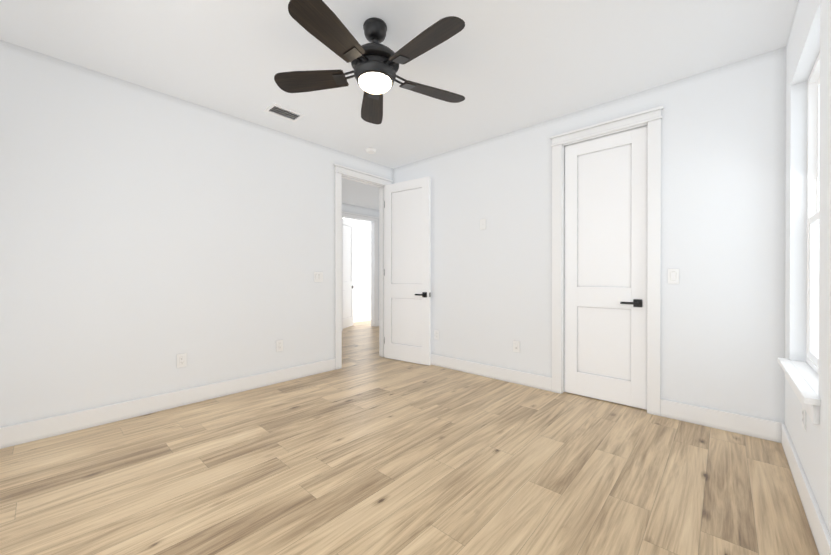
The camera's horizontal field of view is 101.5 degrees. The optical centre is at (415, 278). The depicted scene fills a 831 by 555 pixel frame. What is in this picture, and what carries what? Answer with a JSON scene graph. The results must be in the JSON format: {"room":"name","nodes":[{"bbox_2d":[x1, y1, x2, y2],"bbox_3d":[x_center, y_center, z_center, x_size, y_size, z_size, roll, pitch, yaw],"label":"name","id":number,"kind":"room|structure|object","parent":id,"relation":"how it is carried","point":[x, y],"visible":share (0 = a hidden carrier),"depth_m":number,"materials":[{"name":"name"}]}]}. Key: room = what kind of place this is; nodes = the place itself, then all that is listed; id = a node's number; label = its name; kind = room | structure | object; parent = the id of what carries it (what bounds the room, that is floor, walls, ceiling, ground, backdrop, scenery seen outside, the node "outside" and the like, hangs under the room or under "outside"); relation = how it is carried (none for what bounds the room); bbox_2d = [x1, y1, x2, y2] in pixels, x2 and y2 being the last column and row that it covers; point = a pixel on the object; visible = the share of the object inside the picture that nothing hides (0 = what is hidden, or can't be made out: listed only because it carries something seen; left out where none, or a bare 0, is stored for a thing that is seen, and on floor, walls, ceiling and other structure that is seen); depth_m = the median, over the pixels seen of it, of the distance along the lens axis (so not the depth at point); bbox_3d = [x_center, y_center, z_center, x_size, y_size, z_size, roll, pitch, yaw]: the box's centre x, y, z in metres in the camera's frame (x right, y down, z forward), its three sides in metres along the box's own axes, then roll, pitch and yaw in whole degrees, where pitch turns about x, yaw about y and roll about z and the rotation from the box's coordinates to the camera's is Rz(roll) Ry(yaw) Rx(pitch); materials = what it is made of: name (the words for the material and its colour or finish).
{"room":"empty bedroom","nodes":[
{"label":"empty bedroom","id":0,"kind":"room"},
{"bbox_2d":[0,40,392,426],"bbox_3d":[-1.795,-0.237,3.454,0.120,2.740,4.220,0,0,42],"label":"wall","id":1,"kind":"structure","parent":0,"point":[147,235],"depth_m":2.84,"materials":[{"name":"paint"}]},
{"bbox_2d":[0,358,334,448],"bbox_3d":[-2.032,1.064,3.098,0.016,0.140,3.065,0,0,42],"label":"baseboard","id":2,"kind":"structure","parent":1,"relation":"attached to","point":[39,429],"depth_m":2.83,"materials":[{"name":"white wood"}]},
{"bbox_2d":[177,353,186,367],"bbox_3d":[-2.091,0.730,3.037,0.009,0.118,0.072,0,0,42],"label":"electrical outlet","id":3,"kind":"object","parent":1,"relation":"attached to","point":[181,360],"visible":1,"depth_m":3.03,"materials":[{"name":"white plastic"}]},
{"bbox_2d":[276,340,282,351],"bbox_3d":[-1.482,0.729,3.705,0.009,0.118,0.072,0,0,42],"label":"electrical outlet","id":4,"kind":"object","parent":1,"relation":"attached to","point":[279,345],"visible":1,"depth_m":3.70,"materials":[{"name":"white plastic"}]},
{"bbox_2d":[314,272,322,281],"bbox_3d":[-1.157,-0.023,4.056,0.013,0.118,0.115,0,0,42],"label":"double light switch","id":5,"kind":"object","parent":1,"relation":"attached to","point":[318,276],"visible":1,"depth_m":4.05,"materials":[{"name":"white plastic"}]},
{"bbox_2d":[334,164,392,369],"bbox_3d":[-0.730,-0.149,4.622,0.190,2.554,0.982,0,0,42],"label":"door frame","id":6,"kind":"structure","parent":1,"relation":"attached to","point":[340,170],"depth_m":4.34,"materials":[{"name":"white wood"}]},
{"bbox_2d":[385,177,430,365],"bbox_3d":[-0.120,-0.101,4.613,0.756,2.443,0.135,0,0,35],"label":"bedroom door","id":7,"kind":"structure","parent":1,"relation":"in","point":[407,271],"depth_m":4.59,"materials":[{"name":"white wood"}]},
{"bbox_2d":[343,218,370,321],"bbox_3d":[-1.663,-0.255,8.015,0.930,2.740,3.700,0,0,42],"label":"wall","id":8,"kind":"structure","parent":0,"point":[362,264],"depth_m":8.91,"materials":[{"name":"white paint"}]},
{"bbox_2d":[342,203,378,326],"bbox_3d":[-2.016,-0.250,6.848,0.120,2.740,3.640,0,0,42],"label":"wall","id":9,"kind":"structure","parent":0,"point":[349,208],"depth_m":7.94,"materials":[{"name":"paint"}]},
{"bbox_2d":[342,218,353,328],"bbox_3d":[-1.577,-0.113,7.734,0.135,2.443,0.762,0,0,12],"label":"hall door","id":10,"kind":"structure","parent":9,"relation":"in","point":[347,280],"depth_m":7.79,"materials":[{"name":"white wood"}]},
{"bbox_2d":[342,211,377,330],"bbox_3d":[-1.251,-0.160,7.573,0.035,2.554,1.122,0,0,42],"label":"door frame","id":11,"kind":"structure","parent":9,"relation":"attached to","point":[359,216],"depth_m":7.92,"materials":[{"name":"white wood"}]},
{"bbox_2d":[0,0,797,209],"bbox_3d":[-0.402,-1.661,4.546,7.660,0.100,7.720,0,0,42],"label":"ceiling","id":12,"kind":"structure","parent":0,"point":[502,67],"depth_m":2.42,"materials":[{"name":"white paint"}]},
{"bbox_2d":[263,103,304,121],"bbox_3d":[-1.263,-1.598,3.275,0.200,0.018,0.320,0,0,42],"label":"ceiling vent","id":13,"kind":"object","parent":12,"relation":"in","point":[283,112],"visible":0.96,"depth_m":3.27,"materials":[{"name":"white metal"}]},
{"bbox_2d":[274,0,464,123],"bbox_3d":[-0.225,-1.398,2.115,1.245,0.408,1.289,0,0,42],"label":"ceiling fan","id":14,"kind":"object","parent":12,"relation":"hanging from","point":[375,63],"visible":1,"depth_m":2.04,"materials":[{"name":"black metal"}]},
{"bbox_2d":[366,147,375,153],"bbox_3d":[-0.552,-1.591,4.224,0.132,0.038,0.132,0,0,42],"label":"smoke detector","id":15,"kind":"object","parent":12,"relation":"attached to","point":[370,150],"visible":1,"depth_m":4.19,"materials":[{"name":"white plastic"}]},
{"bbox_2d":[0,320,818,554],"bbox_3d":[-0.402,1.179,4.557,7.660,0.100,7.720,0,0,42],"label":"floor","id":16,"kind":"structure","parent":0,"point":[366,449],"depth_m":1.94,"materials":[{"name":"brown wood"}]},
{"bbox_2d":[393,47,785,422],"bbox_3d":[1.167,-0.238,3.690,4.180,2.740,0.120,0,0,42],"label":"wall","id":17,"kind":"structure","parent":0,"point":[723,140],"depth_m":2.73,"materials":[{"name":"paint"}]},
{"bbox_2d":[431,354,551,391],"bbox_3d":[0.519,1.060,4.192,2.312,0.140,0.020,0,0,42],"label":"baseboard","id":18,"kind":"structure","parent":17,"relation":"attached to","point":[508,375],"depth_m":3.83,"materials":[{"name":"white wood"}]},
{"bbox_2d":[513,341,519,351],"bbox_3d":[1.092,0.732,3.675,0.072,0.118,0.009,0,0,42],"label":"electrical outlet","id":19,"kind":"object","parent":17,"relation":"attached to","point":[516,346],"visible":1,"depth_m":3.67,"materials":[{"name":"white plastic"}]},
{"bbox_2d":[564,126,646,409],"bbox_3d":[1.750,-0.095,3.162,0.692,2.443,0.135,0,0,42],"label":"closet door","id":20,"kind":"structure","parent":17,"relation":"in","point":[605,285],"depth_m":3.13,"materials":[{"name":"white wood"}]},
{"bbox_2d":[550,106,663,415],"bbox_3d":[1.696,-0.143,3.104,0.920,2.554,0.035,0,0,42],"label":"trim","id":21,"kind":"structure","parent":17,"relation":"attached to","point":[652,117],"depth_m":2.86,"materials":[{"name":"white wood"}]},
{"bbox_2d":[668,269,678,283],"bbox_3d":[2.093,-0.021,2.757,0.072,0.118,0.013,0,0,42],"label":"light switch","id":22,"kind":"object","parent":17,"relation":"attached to","point":[673,276],"visible":1,"depth_m":2.75,"materials":[{"name":"white plastic"}]},
{"bbox_2d":[660,399,775,441],"bbox_3d":[2.278,1.066,2.591,0.670,0.140,0.015,0,0,42],"label":"baseboard","id":23,"kind":"structure","parent":17,"relation":"attached to","point":[765,429],"depth_m":2.56,"materials":[{"name":"white wood"}]},
{"bbox_2d":[784,0,830,535],"bbox_3d":[1.191,-0.227,0.732,0.160,2.740,4.220,0,0,42],"label":"wall","id":24,"kind":"structure","parent":0,"point":[809,40],"depth_m":1.85,"materials":[{"name":"paint"}]},
{"bbox_2d":[778,358,820,423],"bbox_3d":[2.091,0.576,1.826,0.118,0.113,1.005,0,0,42],"label":"window sill","id":25,"kind":"structure","parent":24,"relation":"attached to","point":[802,378],"depth_m":1.72,"materials":[{"name":"white wood"}]},
{"bbox_2d":[776,422,830,554],"bbox_3d":[1.166,1.073,0.841,0.016,0.140,4.100,0,0,42],"label":"baseboard","id":26,"kind":"structure","parent":24,"relation":"attached to","point":[822,538],"depth_m":1.65,"materials":[{"name":"white wood"}]},
{"bbox_2d":[802,406,805,429],"bbox_3d":[2.002,0.710,1.751,0.009,0.118,0.072,0,0,42],"label":"electrical outlet","id":27,"kind":"object","parent":24,"relation":"attached to","point":[804,418],"visible":0.96,"depth_m":1.74,"materials":[{"name":"white plastic"}]},
{"bbox_2d":[806,53,819,373],"bbox_3d":[2.161,-0.355,1.759,0.070,1.750,0.905,0,0,42],"label":"window","id":28,"kind":"structure","parent":24,"relation":"in","point":[813,173],"depth_m":2.07,"materials":[{"name":"white plastic"}]}
]}

